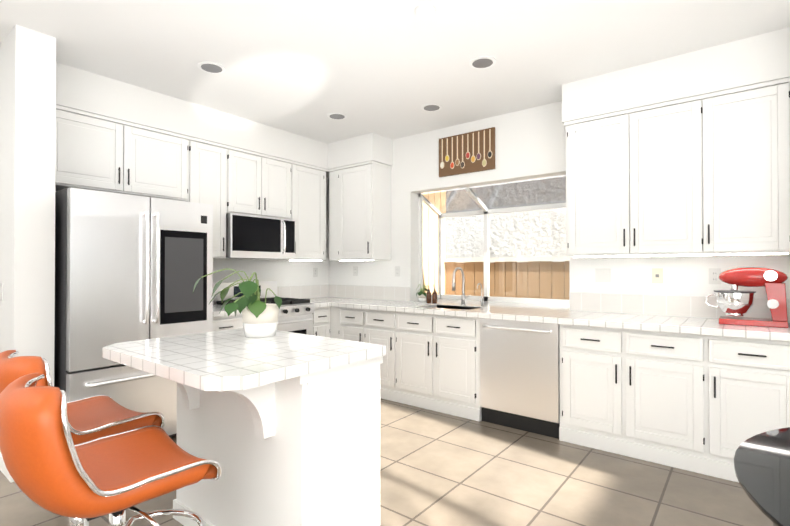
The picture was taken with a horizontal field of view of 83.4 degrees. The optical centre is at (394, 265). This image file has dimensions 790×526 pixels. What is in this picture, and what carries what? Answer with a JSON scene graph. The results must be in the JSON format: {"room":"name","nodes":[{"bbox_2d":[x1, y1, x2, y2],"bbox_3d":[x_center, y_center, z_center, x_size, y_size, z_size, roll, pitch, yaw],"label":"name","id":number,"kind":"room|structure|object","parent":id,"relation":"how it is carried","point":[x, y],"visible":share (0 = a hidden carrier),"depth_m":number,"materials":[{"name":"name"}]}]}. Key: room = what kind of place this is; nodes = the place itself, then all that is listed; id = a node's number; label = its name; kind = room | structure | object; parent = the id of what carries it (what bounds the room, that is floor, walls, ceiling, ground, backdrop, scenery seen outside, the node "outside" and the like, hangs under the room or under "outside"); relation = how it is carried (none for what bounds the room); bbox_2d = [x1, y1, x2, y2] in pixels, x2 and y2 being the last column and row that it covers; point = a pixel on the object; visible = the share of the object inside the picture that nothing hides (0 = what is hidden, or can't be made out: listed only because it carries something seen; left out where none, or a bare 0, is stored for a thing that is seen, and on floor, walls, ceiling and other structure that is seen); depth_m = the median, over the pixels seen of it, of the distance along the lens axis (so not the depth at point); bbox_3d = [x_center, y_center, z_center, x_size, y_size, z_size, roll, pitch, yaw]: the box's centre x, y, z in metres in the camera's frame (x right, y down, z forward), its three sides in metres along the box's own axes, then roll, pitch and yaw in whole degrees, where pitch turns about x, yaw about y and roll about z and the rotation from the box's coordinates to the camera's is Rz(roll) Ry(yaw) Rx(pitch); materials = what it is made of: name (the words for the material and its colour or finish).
{"room":"kitchen","nodes":[
{"label":"kitchen","id":0,"kind":"room"},
{"bbox_2d":[0,398,776,525],"bbox_3d":[-0.809,1.326,0.876,6.300,0.100,7.800,0,-1,38],"label":"floor","id":1,"kind":"structure","parent":0,"point":[439,469],"depth_m":2.57,"materials":[{"name":"tile"}]},
{"bbox_2d":[0,350,164,525],"bbox_3d":[-1.251,0.801,1.752,0.476,0.964,0.541,0,-1,33],"label":"stool","id":2,"kind":"object","parent":1,"relation":"on","point":[91,418],"visible":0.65,"depth_m":1.71,"materials":[{"name":"orange leather"}]},
{"bbox_2d":[0,373,220,525],"bbox_3d":[-0.849,0.798,1.344,0.476,0.964,0.541,0,-1,42],"label":"stool","id":3,"kind":"object","parent":1,"relation":"on","point":[51,466],"visible":1,"depth_m":1.15,"materials":[{"name":"orange leather"}]},
{"bbox_2d":[54,188,212,436],"bbox_3d":[-2.052,0.406,3.375,0.960,1.780,0.940,0,-1,38],"label":"fridge","id":4,"kind":"object","parent":1,"relation":"on","point":[128,267],"visible":0.6,"depth_m":2.99,"materials":[{"name":"grey metal"}]},
{"bbox_2d":[213,316,243,331],"bbox_3d":[-1.723,0.868,4.018,0.677,0.865,0.424,0,-1,38],"label":"base cabinet","id":5,"kind":"object","parent":1,"relation":"on","point":[220,323],"depth_m":3.83,"materials":[{"name":"white paint"}]},
{"bbox_2d":[213,306,241,315],"bbox_3d":[-1.715,0.413,4.015,0.697,0.045,0.424,0,-1,38],"label":"countertop","id":6,"kind":"structure","parent":5,"relation":"on","point":[216,309],"depth_m":3.82,"materials":[{"name":"white tile"}]},
{"bbox_2d":[103,328,385,525],"bbox_3d":[-0.703,0.825,2.018,1.040,0.920,0.820,0,-1,38],"label":"kitchen island","id":7,"kind":"object","parent":1,"relation":"on","point":[281,428],"visible":0.98,"depth_m":1.84,"materials":[{"name":"tile"}]},
{"bbox_2d":[193,268,281,337],"bbox_3d":[-0.787,0.191,2.248,0.322,0.350,0.399,0,-1,38],"label":"pothos plant","id":8,"kind":"object","parent":7,"relation":"on","point":[259,319],"visible":1,"depth_m":2.23,"materials":[{"name":"green plant"}]},
{"bbox_2d":[213,281,314,334],"bbox_3d":[-1.325,0.739,4.464,0.753,1.130,0.759,0,-1,38],"label":"range","id":9,"kind":"object","parent":1,"relation":"on","point":[295,315],"visible":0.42,"depth_m":4.43,"materials":[{"name":"silver metal"}]},
{"bbox_2d":[312,308,324,336],"bbox_3d":[-1.034,0.875,4.894,0.677,0.865,0.268,0,-1,38],"label":"base cabinet","id":10,"kind":"object","parent":1,"relation":"on","point":[319,315],"depth_m":4.66,"materials":[{"name":"white paint"}]},
{"bbox_2d":[310,300,324,307],"bbox_3d":[-1.043,0.419,4.870,0.697,0.045,0.213,0,-1,38],"label":"countertop","id":11,"kind":"structure","parent":10,"relation":"on","point":[318,303],"depth_m":4.71,"materials":[{"name":"white tile"}]},
{"bbox_2d":[341,308,368,342],"bbox_3d":[-0.235,0.874,4.804,0.425,0.865,0.617,0,-1,38],"label":"base cabinet","id":12,"kind":"object","parent":1,"relation":"on","point":[354,321],"depth_m":4.55,"materials":[{"name":"white paint"}]},
{"bbox_2d":[369,312,416,403],"bbox_3d":[0.059,0.872,4.572,0.599,0.865,0.617,0,-1,38],"label":"base cabinet","id":13,"kind":"object","parent":1,"relation":"on","point":[388,329],"depth_m":4.25,"materials":[{"name":"white paint"}]},
{"bbox_2d":[309,296,436,311],"bbox_3d":[-0.375,0.420,4.895,1.717,0.045,0.652,0,-1,38],"label":"countertop","id":14,"kind":"structure","parent":13,"relation":"on","point":[345,301],"depth_m":4.59,"materials":[{"name":"white tile"}]},
{"bbox_2d":[416,284,427,301],"bbox_3d":[0.302,0.299,4.839,0.151,0.194,0.143,0,-1,38],"label":"plant","id":15,"kind":"object","parent":14,"relation":"on","point":[421,295],"visible":0.9,"depth_m":4.81,"materials":[{"name":"green plant"}]},
{"bbox_2d":[426,285,430,302],"bbox_3d":[0.352,0.299,4.625,0.056,0.190,0.059,0,-1,38],"label":"soap bottle","id":16,"kind":"object","parent":14,"relation":"on","point":[428,296],"visible":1,"depth_m":4.60,"materials":[{"name":"orange glass"}]},
{"bbox_2d":[432,285,436,303],"bbox_3d":[0.410,0.299,4.586,0.056,0.190,0.059,0,-1,38],"label":"soap bottle","id":17,"kind":"object","parent":14,"relation":"on","point":[434,297],"visible":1,"depth_m":4.57,"materials":[{"name":"orange glass"}]},
{"bbox_2d":[405,332,481,419],"bbox_3d":[0.531,0.972,4.200,0.722,0.660,0.617,0,-1,38],"label":"base cabinet","id":18,"kind":"object","parent":1,"relation":"on","point":[442,369],"depth_m":3.89,"materials":[{"name":"white paint"}]},
{"bbox_2d":[417,328,472,335],"bbox_3d":[0.528,0.607,4.200,0.560,0.010,0.369,0,-1,38],"label":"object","id":19,"kind":"structure","parent":18,"relation":"on","point":[418,329],"depth_m":3.81,"materials":[{"name":"white wood"}]},
{"bbox_2d":[480,318,559,438],"bbox_3d":[1.121,0.866,3.690,0.642,0.861,0.656,0,-1,38],"label":"dishwasher","id":20,"kind":"object","parent":1,"relation":"on","point":[519,375],"visible":0.75,"depth_m":3.46,"materials":[{"name":"silver metal"}]},
{"bbox_2d":[559,324,636,458],"bbox_3d":[1.597,0.863,3.363,0.503,0.865,0.617,0,-1,38],"label":"base cabinet","id":21,"kind":"object","parent":1,"relation":"on","point":[598,366],"depth_m":3.11,"materials":[{"name":"white paint"}]},
{"bbox_2d":[637,332,724,478],"bbox_3d":[1.922,0.861,3.107,0.598,0.865,0.617,0,-1,38],"label":"base cabinet","id":22,"kind":"object","parent":1,"relation":"on","point":[688,383],"depth_m":2.80,"materials":[{"name":"white paint"}]},
{"bbox_2d":[457,304,789,343],"bbox_3d":[1.592,0.408,3.348,2.167,0.045,0.652,0,-1,38],"label":"countertop","id":23,"kind":"structure","parent":22,"relation":"on","point":[687,325],"depth_m":3.08,"materials":[{"name":"white tile"}]},
{"bbox_2d":[452,267,470,304],"bbox_3d":[0.646,0.204,4.304,0.114,0.376,0.231,0,-1,38],"label":"faucet","id":24,"kind":"object","parent":23,"relation":"on","point":[463,297],"visible":1,"depth_m":4.37,"materials":[{"name":"silver metal"}]},
{"bbox_2d":[477,283,482,305],"bbox_3d":[0.808,0.279,4.235,0.024,0.223,0.108,0,-1,38],"label":"faucet","id":25,"kind":"object","parent":23,"relation":"on","point":[481,301],"visible":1,"depth_m":4.26,"materials":[{"name":"silver metal"}]},
{"bbox_2d":[705,267,787,327],"bbox_3d":[2.277,0.196,2.885,0.423,0.369,0.224,0,-1,38],"label":"mixer","id":26,"kind":"object","parent":23,"relation":"on","point":[733,301],"visible":1,"depth_m":2.82,"materials":[{"name":"red metal"}]},
{"bbox_2d":[721,336,789,482],"bbox_3d":[2.251,0.859,2.849,0.513,0.865,0.617,0,-1,38],"label":"base cabinet","id":27,"kind":"object","parent":1,"relation":"on","point":[757,372],"depth_m":2.59,"materials":[{"name":"white paint"}]},
{"bbox_2d":[734,427,789,525],"bbox_3d":[1.475,0.901,0.775,1.400,0.750,1.400,0,-1,38],"label":"dining table","id":28,"kind":"object","parent":1,"relation":"on","point":[762,466],"visible":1,"depth_m":1.14,"materials":[{"name":"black glass"}]},
{"bbox_2d":[0,24,789,454],"bbox_3d":[-0.809,-0.093,0.887,6.300,2.740,7.800,0,-1,38],"label":"wall","id":29,"kind":"structure","parent":0,"point":[38,82],"depth_m":3.34,"materials":[{"name":"white paint"}]},
{"bbox_2d":[0,283,2,300],"bbox_3d":[-2.520,0.171,2.835,0.072,0.115,0.008,0,-1,38],"label":"outlet","id":30,"kind":"object","parent":29,"relation":"attached to","point":[1,291],"visible":1,"depth_m":2.82,"materials":[{"name":"white plastic"}]},
{"bbox_2d":[0,453,14,481],"bbox_3d":[-3.816,1.235,1.289,0.762,0.090,4.430,0,-1,38],"label":"baseboard","id":31,"kind":"structure","parent":29,"relation":"attached to","point":[4,470],"depth_m":2.72,"materials":[{"name":"white paint"}]},
{"bbox_2d":[55,105,134,194],"bbox_3d":[-2.419,-0.858,3.421,0.337,0.566,0.583,0,-1,38],"label":"upper cabinet","id":32,"kind":"object","parent":29,"relation":"attached to","point":[96,152],"depth_m":3.34,"materials":[{"name":"white paint"}]},
{"bbox_2d":[135,124,190,200],"bbox_3d":[-2.131,-0.855,3.787,0.337,0.566,0.583,0,-1,38],"label":"upper cabinet","id":33,"kind":"object","parent":29,"relation":"attached to","point":[162,158],"depth_m":3.74,"materials":[{"name":"white paint"}]},
{"bbox_2d":[187,137,234,258],"bbox_3d":[-1.816,-0.602,4.186,0.337,1.066,0.437,0,-1,38],"label":"upper cabinet","id":34,"kind":"object","parent":29,"relation":"attached to","point":[212,164],"depth_m":4.11,"materials":[{"name":"white paint"}]},
{"bbox_2d":[235,148,266,216],"bbox_3d":[-1.586,-0.815,4.480,0.337,0.636,0.438,0,-1,38],"label":"upper cabinet","id":35,"kind":"object","parent":29,"relation":"attached to","point":[250,167],"depth_m":4.40,"materials":[{"name":"white paint"}]},
{"bbox_2d":[226,213,294,258],"bbox_3d":[-1.439,-0.281,4.561,0.463,0.420,0.755,0,-1,38],"label":"microwave","id":36,"kind":"object","parent":35,"relation":"attached to","point":[254,237],"visible":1,"depth_m":4.40,"materials":[{"name":"silver metal"}]},
{"bbox_2d":[267,155,294,219],"bbox_3d":[-1.388,-0.813,4.732,0.337,0.636,0.438,0,-1,38],"label":"upper cabinet","id":37,"kind":"object","parent":29,"relation":"attached to","point":[280,172],"depth_m":4.69,"materials":[{"name":"white paint"}]},
{"bbox_2d":[272,162,326,259],"bbox_3d":[-1.110,-0.595,5.084,0.337,1.066,0.592,0,-1,38],"label":"upper cabinet","id":38,"kind":"object","parent":29,"relation":"attached to","point":[310,181],"depth_m":5.01,"materials":[{"name":"white paint"}]},
{"bbox_2d":[313,268,317,276],"bbox_3d":[-0.988,0.087,5.504,0.008,0.115,0.072,0,-1,38],"label":"electrical outlet","id":39,"kind":"object","parent":29,"relation":"attached to","point":[315,272],"visible":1,"depth_m":5.50,"materials":[{"name":"white plastic"}]},
{"bbox_2d":[353,266,357,275],"bbox_3d":[-0.482,0.071,5.394,0.072,0.115,0.008,0,-1,38],"label":"electrical outlet","id":40,"kind":"object","parent":29,"relation":"attached to","point":[355,270],"visible":1,"depth_m":5.39,"materials":[{"name":"white plastic"}]},
{"bbox_2d":[327,161,391,259],"bbox_3d":[-0.415,-0.595,5.133,0.685,1.066,0.338,0,-1,38],"label":"upper cabinet","id":41,"kind":"object","parent":29,"relation":"attached to","point":[360,193],"depth_m":4.96,"materials":[{"name":"white paint"}]},
{"bbox_2d":[395,266,399,276],"bbox_3d":[0.029,0.068,4.992,0.072,0.115,0.008,0,-1,38],"label":"electrical outlet","id":42,"kind":"object","parent":29,"relation":"attached to","point":[397,270],"visible":1,"depth_m":4.99,"materials":[{"name":"white plastic"}]},
{"bbox_2d":[413,308,468,335],"bbox_3d":[0.412,0.498,4.053,0.560,0.205,0.008,0,-1,38],"label":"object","id":43,"kind":"structure","parent":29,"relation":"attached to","point":[431,319],"depth_m":3.91,"materials":[{"name":"white wood"}]},
{"bbox_2d":[437,304,468,307],"bbox_3d":[0.645,0.500,4.349,0.560,0.205,0.008,0,-1,38],"label":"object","id":44,"kind":"structure","parent":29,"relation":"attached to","point":[438,305],"depth_m":4.43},
{"bbox_2d":[439,127,494,176],"bbox_3d":[0.709,-1.126,4.451,0.630,0.400,0.029,0,-1,38],"label":"framed picture","id":45,"kind":"object","parent":29,"relation":"attached to","point":[470,152],"visible":1,"depth_m":4.43,"materials":[{"name":"brown wood"}]},
{"bbox_2d":[469,316,479,331],"bbox_3d":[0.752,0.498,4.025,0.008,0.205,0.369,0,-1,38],"label":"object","id":46,"kind":"structure","parent":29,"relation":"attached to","point":[474,325],"depth_m":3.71,"materials":[{"name":"white wood"}]},
{"bbox_2d":[418,176,569,304],"bbox_3d":[1.073,-0.210,4.656,1.700,1.209,0.450,0,-1,38],"label":"garden window","id":47,"kind":"structure","parent":29,"relation":"in","point":[485,211],"depth_m":4.86,"materials":[{"name":"white"}]},
{"bbox_2d":[564,107,638,256],"bbox_3d":[1.662,-0.607,3.500,0.519,1.066,0.338,0,-1,38],"label":"upper cabinet","id":48,"kind":"object","parent":29,"relation":"attached to","point":[602,151],"depth_m":3.36,"materials":[{"name":"white paint"}]},
{"bbox_2d":[595,268,610,281],"bbox_3d":[1.718,0.083,3.663,0.120,0.115,0.008,0,-1,38],"label":"outlet","id":49,"kind":"object","parent":29,"relation":"attached to","point":[602,274],"visible":1,"depth_m":3.66,"materials":[{"name":"white plastic"}]},
{"bbox_2d":[652,268,662,282],"bbox_3d":[2.025,0.081,3.422,0.072,0.115,0.008,0,-1,38],"label":"jack","id":50,"kind":"object","parent":29,"relation":"attached to","point":[657,275],"visible":1,"depth_m":3.42,"materials":[{"name":"beige plastic"}]},
{"bbox_2d":[639,92,714,254],"bbox_3d":[1.993,-0.609,3.240,0.558,1.066,0.338,0,-1,38],"label":"upper cabinet","id":51,"kind":"object","parent":29,"relation":"attached to","point":[708,173],"depth_m":3.06,"materials":[{"name":"white paint"}]},
{"bbox_2d":[709,268,720,283],"bbox_3d":[2.308,0.079,3.200,0.072,0.115,0.008,0,-1,38],"label":"electrical outlet","id":52,"kind":"object","parent":29,"relation":"attached to","point":[714,273],"visible":1,"depth_m":3.20,"materials":[{"name":"white plastic"}]},
{"bbox_2d":[715,77,789,253],"bbox_3d":[2.324,-0.611,2.980,0.518,1.066,0.338,0,-1,38],"label":"upper cabinet","id":53,"kind":"object","parent":29,"relation":"attached to","point":[752,122],"depth_m":2.81,"materials":[{"name":"white paint"}]},
{"bbox_2d":[289,253,787,260],"bbox_3d":[0.641,-0.064,3.799,4.120,0.010,0.570,0,-1,38],"label":"strips","id":54,"kind":"object","parent":53,"relation":"attached to","point":[628,256],"visible":1,"depth_m":3.14,"materials":[{"name":"white"}]},
{"bbox_2d":[0,0,789,143],"bbox_3d":[-0.809,-1.514,0.898,6.300,0.100,7.800,0,-1,38],"label":"ceiling","id":55,"kind":"structure","parent":0,"point":[384,68],"depth_m":2.95,"materials":[{"name":"white paint"}]},
{"bbox_2d":[197,61,225,73],"bbox_3d":[-1.338,-1.441,3.234,0.190,0.009,0.190,0,-1,38],"label":"recessed light","id":56,"kind":"object","parent":55,"relation":"in","point":[211,67],"visible":0.98,"depth_m":3.22,"materials":[{"name":"white"}]},
{"bbox_2d":[327,112,346,119],"bbox_3d":[-0.556,-1.433,4.260,0.190,0.009,0.190,0,-1,38],"label":"recessed light","id":57,"kind":"object","parent":55,"relation":"in","point":[337,116],"visible":0.92,"depth_m":4.25,"materials":[{"name":"white"}]},
{"bbox_2d":[421,103,441,111],"bbox_3d":[0.333,-1.435,4.032,0.190,0.009,0.190,0,-1,38],"label":"recessed light","id":58,"kind":"object","parent":55,"relation":"in","point":[431,107],"visible":0.98,"depth_m":4.02,"materials":[{"name":"white"}]},
{"bbox_2d":[469,56,495,68],"bbox_3d":[0.623,-1.441,3.155,0.190,0.009,0.190,0,-1,38],"label":"recessed light","id":59,"kind":"object","parent":55,"relation":"in","point":[482,62],"visible":1,"depth_m":3.14,"materials":[{"name":"white"}]},
{"label":"outside","id":60,"kind":"structure","parent":0,"visible":0},
{"bbox_3d":[1.966,1.660,5.212,11.000,0.100,2.449,0,-1,38],"label":"ground","id":61,"kind":"structure","parent":60,"visible":0},
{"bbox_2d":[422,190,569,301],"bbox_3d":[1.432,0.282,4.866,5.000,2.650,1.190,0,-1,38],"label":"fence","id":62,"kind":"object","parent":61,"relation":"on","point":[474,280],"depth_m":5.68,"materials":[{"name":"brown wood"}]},
{"bbox_2d":[444,175,567,267],"bbox_3d":[2.754,-1.033,6.234,11.000,5.300,0.100,0,-1,38],"label":"stucco","id":63,"kind":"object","parent":61,"relation":"on","point":[454,232],"depth_m":6.91,"materials":[{"name":"white paint"}]}
]}

